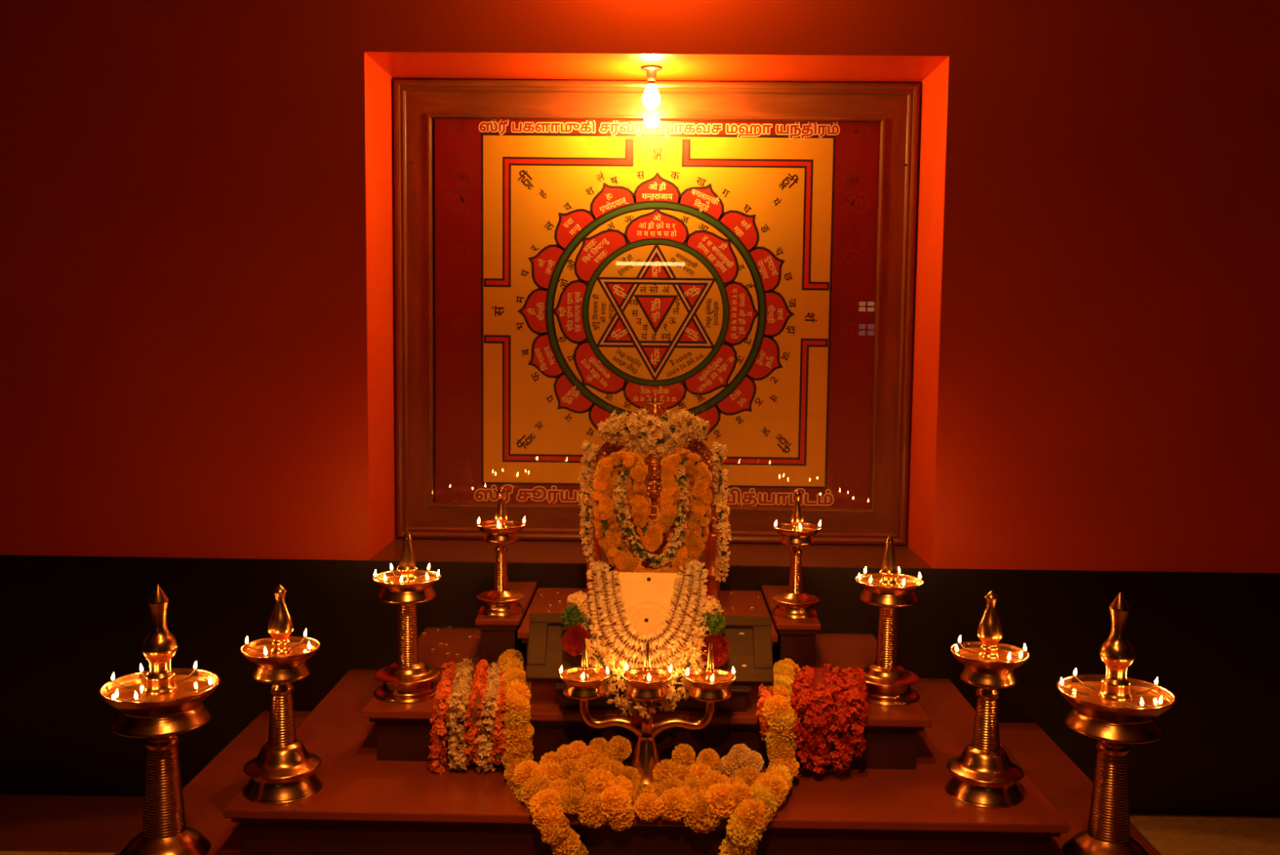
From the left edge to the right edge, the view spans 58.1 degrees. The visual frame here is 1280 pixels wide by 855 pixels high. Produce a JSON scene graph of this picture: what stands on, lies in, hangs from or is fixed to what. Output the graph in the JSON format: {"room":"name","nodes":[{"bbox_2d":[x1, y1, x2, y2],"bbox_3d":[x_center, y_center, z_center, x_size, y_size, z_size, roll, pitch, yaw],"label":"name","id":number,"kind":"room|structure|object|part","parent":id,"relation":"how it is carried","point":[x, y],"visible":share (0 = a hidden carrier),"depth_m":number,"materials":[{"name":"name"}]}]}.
{"room":"house of worship","nodes":[
{"label":"house of worship","id":0,"kind":"room"},
{"bbox_2d":[0,0,1279,573],"bbox_3d":[0.043,-0.681,3.404,9.200,3.500,0.500,1,5,1],"label":"wall","id":1,"kind":"structure","parent":0,"point":[197,313],"depth_m":3.18,"materials":[{"name":"red paint"}]},
{"bbox_2d":[0,555,1279,816],"bbox_3d":[0.023,0.735,3.274,9.200,0.701,0.004,1,5,1],"label":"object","id":2,"kind":"structure","parent":1,"relation":"attached to","point":[68,624],"depth_m":3.27,"materials":[{"name":"black paint"}]},
{"bbox_2d":[368,537,932,568],"bbox_3d":[0.030,0.369,3.429,1.586,0.003,0.378,1,5,1],"label":"sill","id":3,"kind":"structure","parent":1,"relation":"attached to","point":[747,554],"depth_m":3.38,"materials":[{"name":"red stone"}]},
{"bbox_2d":[640,65,662,108],"bbox_3d":[0.033,-0.970,3.293,0.063,0.115,0.063,1,5,1],"label":"light bulb","id":4,"kind":"object","parent":1,"relation":"attached to","point":[651,98],"visible":1,"depth_m":3.28,"materials":[{"name":"white glass"}]},
{"bbox_3d":[0.032,-0.947,3.295,0.050,0.067,0.050,1,5,1],"label":"glass","id":5,"kind":"part","parent":4,"relation":"part of","materials":[{"name":"white glass"}]},
{"bbox_2d":[392,79,920,545],"bbox_3d":[0.041,-0.343,3.529,1.579,1.396,0.069,1,5,1],"label":"framed picture","id":6,"kind":"object","parent":1,"relation":"attached to","point":[740,255],"visible":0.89,"depth_m":3.51,"materials":[{"name":"clear glass"},{"name":"printed paper"},{"name":"polished wood"}]},
{"bbox_3d":[-0.692,-0.352,3.541,0.114,1.396,0.069,1,5,1],"label":"frame rail","id":7,"kind":"part","parent":6,"relation":"part of","materials":[{"name":"brown wood"}]},
{"bbox_3d":[0.034,0.296,3.585,1.579,0.114,0.069,1,5,1],"label":"frame rail","id":8,"kind":"part","parent":6,"relation":"part of","materials":[{"name":"brown wood"}]},
{"bbox_3d":[0.048,-0.981,3.473,1.579,0.114,0.069,1,5,1],"label":"frame rail","id":9,"kind":"part","parent":6,"relation":"part of","materials":[{"name":"brown wood"}]},
{"bbox_3d":[0.773,-0.334,3.517,0.114,1.396,0.069,1,5,1],"label":"frame rail","id":10,"kind":"part","parent":6,"relation":"part of","materials":[{"name":"brown wood"}]},
{"bbox_2d":[0,793,1279,852],"bbox_3d":[-0.099,1.717,-3.664,9.200,0.050,15.000,1,5,1],"label":"floor","id":11,"kind":"structure","parent":0,"point":[28,822],"depth_m":3.15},
{"bbox_2d":[0,850,115,854],"bbox_3d":[-2.029,1.154,2.208,1.740,0.006,1.530,1,5,1],"label":"mat","id":12,"kind":"object","parent":11,"relation":"on","point":[2,852],"visible":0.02,"depth_m":2.95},
{"bbox_2d":[114,710,1161,854],"bbox_3d":[0.011,1.006,2.688,2.205,0.263,1.211,1,5,1],"label":"step","id":13,"kind":"structure","parent":11,"relation":"on","point":[1068,788],"depth_m":2.81,"materials":[{"name":"brown wood"}]},
{"bbox_2d":[98,583,220,854],"bbox_3d":[-0.945,0.601,2.275,0.221,0.594,0.221,-4,7,-41],"label":"oil lamp","id":14,"kind":"object","parent":13,"relation":"on","point":[160,703],"visible":1,"depth_m":2.25,"materials":[{"name":"gold metal"}]},
{"bbox_2d":[222,669,1069,854],"bbox_3d":[0.015,0.802,2.796,1.705,0.124,0.960,1,5,1],"label":"step","id":15,"kind":"structure","parent":13,"relation":"on","point":[364,804],"depth_m":2.36,"materials":[{"name":"brown wood"}]},
{"bbox_2d":[240,584,322,803],"bbox_3d":[-0.752,0.545,2.415,0.161,0.438,0.161,0,5,-9],"label":"oil lamp","id":16,"kind":"object","parent":15,"relation":"on","point":[282,771],"visible":1,"depth_m":2.39,"materials":[{"name":"gold metal"}]},
{"bbox_2d":[497,648,588,854],"bbox_3d":[-0.250,0.751,2.556,0.140,0.379,0.650,-1,5,-21],"label":"marigold garland","id":17,"kind":"object","parent":15,"relation":"on","point":[556,830],"visible":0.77,"depth_m":2.49,"materials":[{"name":"orange plant"}]},
{"bbox_2d":[513,734,764,833],"bbox_3d":[0.013,0.737,2.385,0.568,0.131,0.241,1,5,1],"label":"marigold garland","id":18,"kind":"object","parent":15,"relation":"on","point":[592,782],"visible":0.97,"depth_m":2.35,"materials":[{"name":"orange plant"}]},
{"bbox_2d":[361,626,932,768],"bbox_3d":[0.018,0.667,2.909,1.265,0.126,0.713,1,5,1],"label":"step","id":19,"kind":"structure","parent":15,"relation":"on","point":[403,729],"depth_m":2.58,"materials":[{"name":"brown wood"}]},
{"bbox_2d":[372,527,441,702],"bbox_3d":[-0.539,0.424,2.666,0.157,0.388,0.157,3,5,23],"label":"oil lamp","id":20,"kind":"object","parent":19,"relation":"on","point":[407,679],"visible":1,"depth_m":2.64,"materials":[{"name":"gold metal"}]},
{"bbox_2d":[427,660,457,774],"bbox_3d":[-0.450,0.662,2.667,0.051,0.173,0.327,0,5,-4],"label":"strand","id":21,"kind":"object","parent":19,"relation":"on","point":[444,690],"visible":1,"depth_m":2.52,"materials":[{"name":"brown plant"}]},
{"bbox_2d":[444,657,474,770],"bbox_3d":[-0.415,0.654,2.679,0.054,0.177,0.360,0,5,-5],"label":"strand","id":22,"kind":"object","parent":19,"relation":"on","point":[464,673],"visible":0.99,"depth_m":2.52,"materials":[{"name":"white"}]},
{"bbox_2d":[462,658,488,764],"bbox_3d":[-0.370,0.649,2.673,0.060,0.155,0.346,0,5,-2],"label":"strand","id":23,"kind":"object","parent":19,"relation":"on","point":[476,695],"visible":0.94,"depth_m":2.52,"materials":[{"name":"brown plant"}]},
{"bbox_2d":[475,661,501,773],"bbox_3d":[-0.340,0.661,2.665,0.055,0.176,0.334,0,5,-2],"label":"strand","id":24,"kind":"object","parent":19,"relation":"on","point":[493,682],"visible":0.94,"depth_m":2.52,"materials":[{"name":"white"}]},
{"bbox_2d":[488,671,509,764],"bbox_3d":[-0.311,0.656,2.623,0.053,0.146,0.242,0,5,-4],"label":"strand","id":25,"kind":"object","parent":19,"relation":"on","point":[499,739],"visible":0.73,"depth_m":2.52,"materials":[{"name":"brown plant"}]},
{"bbox_2d":[475,581,537,667],"bbox_3d":[-0.348,0.520,3.046,0.109,0.135,0.426,1,5,1],"label":"step","id":26,"kind":"structure","parent":19,"relation":"on","point":[498,633],"depth_m":2.85,"materials":[{"name":"brown wood"}]},
{"bbox_2d":[476,486,525,616],"bbox_3d":[-0.350,0.306,2.899,0.123,0.316,0.123,0,5,-2],"label":"oil lamp","id":27,"kind":"object","parent":26,"relation":"on","point":[500,601],"visible":1,"depth_m":2.88,"materials":[{"name":"gold metal"}]},
{"bbox_2d":[517,586,777,657],"bbox_3d":[0.021,0.534,3.018,0.630,0.119,0.471,1,5,1],"label":"step","id":28,"kind":"structure","parent":19,"relation":"on","point":[741,602],"depth_m":3.07,"materials":[{"name":"brown wood"}]},
{"bbox_2d":[591,451,707,611],"bbox_3d":[0.035,0.270,2.841,0.354,0.439,0.199,1,5,1],"label":"idol","id":29,"kind":"object","parent":28,"relation":"on","point":[652,482],"visible":0.2,"depth_m":2.82,"materials":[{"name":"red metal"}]},
{"bbox_2d":[590,448,712,573],"bbox_3d":[0.027,0.222,2.775,0.298,0.340,0.089,1,5,1],"label":"garland","id":30,"kind":"object","parent":29,"relation":"attached to","point":[608,534],"visible":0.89,"depth_m":2.77,"materials":[{"name":"orange plant"}]},
{"bbox_2d":[612,463,690,568],"bbox_3d":[0.028,0.212,2.769,0.190,0.255,0.051,1,5,1],"label":"garland","id":31,"kind":"object","parent":29,"relation":"hanging from","point":[677,535],"visible":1,"depth_m":2.77,"materials":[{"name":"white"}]},
{"bbox_2d":[626,456,680,551],"bbox_3d":[0.032,0.183,2.768,0.136,0.227,0.061,1,5,1],"label":"garland","id":32,"kind":"object","parent":29,"relation":"hanging from","point":[651,533],"visible":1,"depth_m":2.75,"materials":[{"name":"orange plant"}]},
{"bbox_3d":[0.036,0.088,2.843,0.073,0.077,0.071,1,5,1],"label":"crown","id":33,"kind":"part","parent":29,"relation":"part of","materials":[{"name":"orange metal"}]},
{"bbox_2d":[585,394,724,615],"bbox_3d":[0.036,0.199,2.917,0.366,0.567,0.101,1,5,1],"label":"arch","id":34,"kind":"object","parent":28,"relation":"on","point":[699,447],"visible":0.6,"depth_m":2.92,"materials":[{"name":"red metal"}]},
{"bbox_2d":[577,439,599,562],"bbox_3d":[-0.131,0.185,2.893,0.048,0.311,0.048,4,6,31],"label":"garland","id":35,"kind":"object","parent":34,"relation":"hanging from","point":[590,454],"visible":0.98,"depth_m":2.89,"materials":[{"name":"white plant"}]},
{"bbox_2d":[595,408,709,460],"bbox_3d":[0.029,0.021,2.854,0.290,0.138,0.129,1,5,1],"label":"garland","id":36,"kind":"object","parent":34,"relation":"hanging from","point":[657,431],"visible":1,"depth_m":2.84,"materials":[{"name":"white plant"}]},
{"bbox_2d":[710,440,731,582],"bbox_3d":[0.203,0.211,2.888,0.058,0.360,0.046,0,5,-8],"label":"garland","id":37,"kind":"object","parent":34,"relation":"hanging from","point":[722,509],"visible":1,"depth_m":2.88,"materials":[{"name":"white plant"}]},
{"bbox_2d":[525,612,773,685],"bbox_3d":[0.022,0.501,2.607,0.551,0.139,0.119,1,5,1],"label":"pedestal","id":38,"kind":"object","parent":19,"relation":"on","point":[546,655],"visible":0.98,"depth_m":2.60,"materials":[{"name":"brown wood"}]},
{"bbox_2d":[590,572,704,674],"bbox_3d":[0.018,0.440,2.592,0.253,0.206,0.117,1,5,1],"label":"metal plate","id":39,"kind":"object","parent":38,"relation":"on","point":[646,597],"visible":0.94,"depth_m":2.61,"materials":[{"name":"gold metal"}]},
{"bbox_2d":[589,560,610,575],"bbox_3d":[-0.091,0.323,2.638,0.051,0.040,0.038,1,5,1],"label":"bunch","id":40,"kind":"object","parent":39,"relation":"on","point":[593,565],"visible":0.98,"depth_m":2.63,"materials":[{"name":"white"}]},
{"bbox_2d":[559,590,729,725],"bbox_3d":[0.007,0.507,2.528,0.385,0.258,0.220,1,5,1],"label":"garland","id":41,"kind":"object","parent":39,"relation":"hanging from","point":[575,615],"visible":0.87,"depth_m":2.54,"materials":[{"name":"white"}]},
{"bbox_2d":[586,564,708,668],"bbox_3d":[0.016,0.424,2.579,0.280,0.214,0.126,1,5,1],"label":"string","id":42,"kind":"object","parent":39,"relation":"hanging from","point":[704,571],"visible":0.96,"depth_m":2.57,"materials":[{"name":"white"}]},
{"bbox_2d":[596,566,700,659],"bbox_3d":[0.019,0.414,2.581,0.239,0.190,0.114,1,5,1],"label":"string","id":43,"kind":"object","parent":39,"relation":"hanging from","point":[691,601],"visible":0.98,"depth_m":2.57,"materials":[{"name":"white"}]},
{"bbox_2d":[604,565,693,647],"bbox_3d":[0.020,0.401,2.584,0.202,0.164,0.105,1,5,1],"label":"string","id":44,"kind":"object","parent":39,"relation":"hanging from","point":[642,636],"visible":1,"depth_m":2.58,"materials":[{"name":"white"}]},
{"bbox_2d":[684,559,705,575],"bbox_3d":[0.125,0.323,2.635,0.049,0.040,0.034,1,5,1],"label":"bunch","id":45,"kind":"object","parent":39,"relation":"on","point":[691,564],"visible":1,"depth_m":2.63,"materials":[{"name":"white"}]},
{"bbox_3d":[0.022,0.503,2.610,0.531,0.139,0.008,1,-34,1],"label":"panel","id":46,"kind":"part","parent":38,"relation":"part of","materials":[{"name":"brown wood"}]},
{"bbox_2d":[554,682,751,711],"bbox_3d":[0.030,0.599,2.642,0.440,0.055,0.160,1,5,1],"label":"plinth","id":47,"kind":"object","parent":19,"relation":"on","point":[737,701],"visible":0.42,"depth_m":2.57,"materials":[{"name":"brown wood"}]},
{"bbox_2d":[761,584,821,671],"bbox_3d":[0.392,0.529,3.034,0.109,0.135,0.426,1,5,1],"label":"step","id":48,"kind":"structure","parent":19,"relation":"on","point":[796,642],"depth_m":2.83,"materials":[{"name":"brown wood"}]},
{"bbox_2d":[770,489,821,618],"bbox_3d":[0.395,0.314,2.907,0.123,0.316,0.123,1,5,4],"label":"oil lamp","id":49,"kind":"object","parent":48,"relation":"on","point":[794,602],"visible":1,"depth_m":2.89,"materials":[{"name":"gold metal"}]},
{"bbox_2d":[790,662,867,773],"bbox_3d":[0.423,0.653,2.599,0.175,0.180,0.284,2,5,10],"label":"flower garland","id":50,"kind":"object","parent":19,"relation":"on","point":[825,686],"visible":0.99,"depth_m":2.50},
{"bbox_2d":[854,532,924,705],"bbox_3d":[0.579,0.434,2.687,0.157,0.388,0.157,-1,5,-22],"label":"oil lamp","id":51,"kind":"object","parent":19,"relation":"on","point":[887,682],"visible":0.97,"depth_m":2.66,"materials":[{"name":"gold metal"}]},
{"bbox_2d":[559,638,735,784],"bbox_3d":[0.015,0.610,2.470,0.377,0.316,0.126,1,5,5],"label":"oil lamp","id":52,"kind":"object","parent":15,"relation":"on","point":[710,686],"visible":0.93,"depth_m":2.46,"materials":[{"name":"gold metal"}]},
{"bbox_3d":[-0.057,0.620,2.473,0.153,0.099,0.029,1,5,1],"label":"arm","id":53,"kind":"part","parent":52,"relation":"part of","materials":[{"name":"gold metal"}]},
{"bbox_3d":[0.015,0.615,2.471,0.036,0.095,0.036,1,5,1],"label":"stem","id":54,"kind":"part","parent":52,"relation":"part of","materials":[{"name":"gold metal"}]},
{"bbox_3d":[0.086,0.622,2.470,0.153,0.099,0.029,1,5,1],"label":"arm","id":55,"kind":"part","parent":52,"relation":"part of","materials":[{"name":"gold metal"}]},
{"bbox_2d":[717,657,800,854],"bbox_3d":[0.293,0.762,2.524,0.137,0.380,0.611,2,5,20],"label":"marigold garland","id":56,"kind":"object","parent":15,"relation":"on","point":[751,817],"visible":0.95,"depth_m":2.40,"materials":[{"name":"orange plant"}]},
{"bbox_2d":[755,683,773,741],"bbox_3d":[0.276,0.629,2.533,0.045,0.123,0.074,1,5,1],"label":"strand","id":57,"kind":"object","parent":56,"relation":"attached to","point":[764,692],"visible":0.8,"depth_m":2.52,"materials":[{"name":"brown plant"}]},
{"bbox_2d":[944,590,1029,807],"bbox_3d":[0.736,0.560,2.435,0.161,0.438,0.161,2,5,11],"label":"oil lamp","id":58,"kind":"object","parent":15,"relation":"on","point":[984,775],"visible":1,"depth_m":2.41,"materials":[{"name":"gold metal"}]},
{"bbox_2d":[1056,591,1176,854],"bbox_3d":[0.946,0.620,2.302,0.221,0.594,0.221,-4,7,-41],"label":"oil lamp","id":59,"kind":"object","parent":13,"relation":"on","point":[1115,708],"visible":1,"depth_m":2.28,"materials":[{"name":"gold metal"}]},
{"bbox_2d":[1129,815,1279,854],"bbox_3d":[2.033,1.190,2.313,1.740,0.006,1.870,1,5,1],"label":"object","id":60,"kind":"structure","parent":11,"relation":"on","point":[1170,835],"depth_m":3.14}
]}

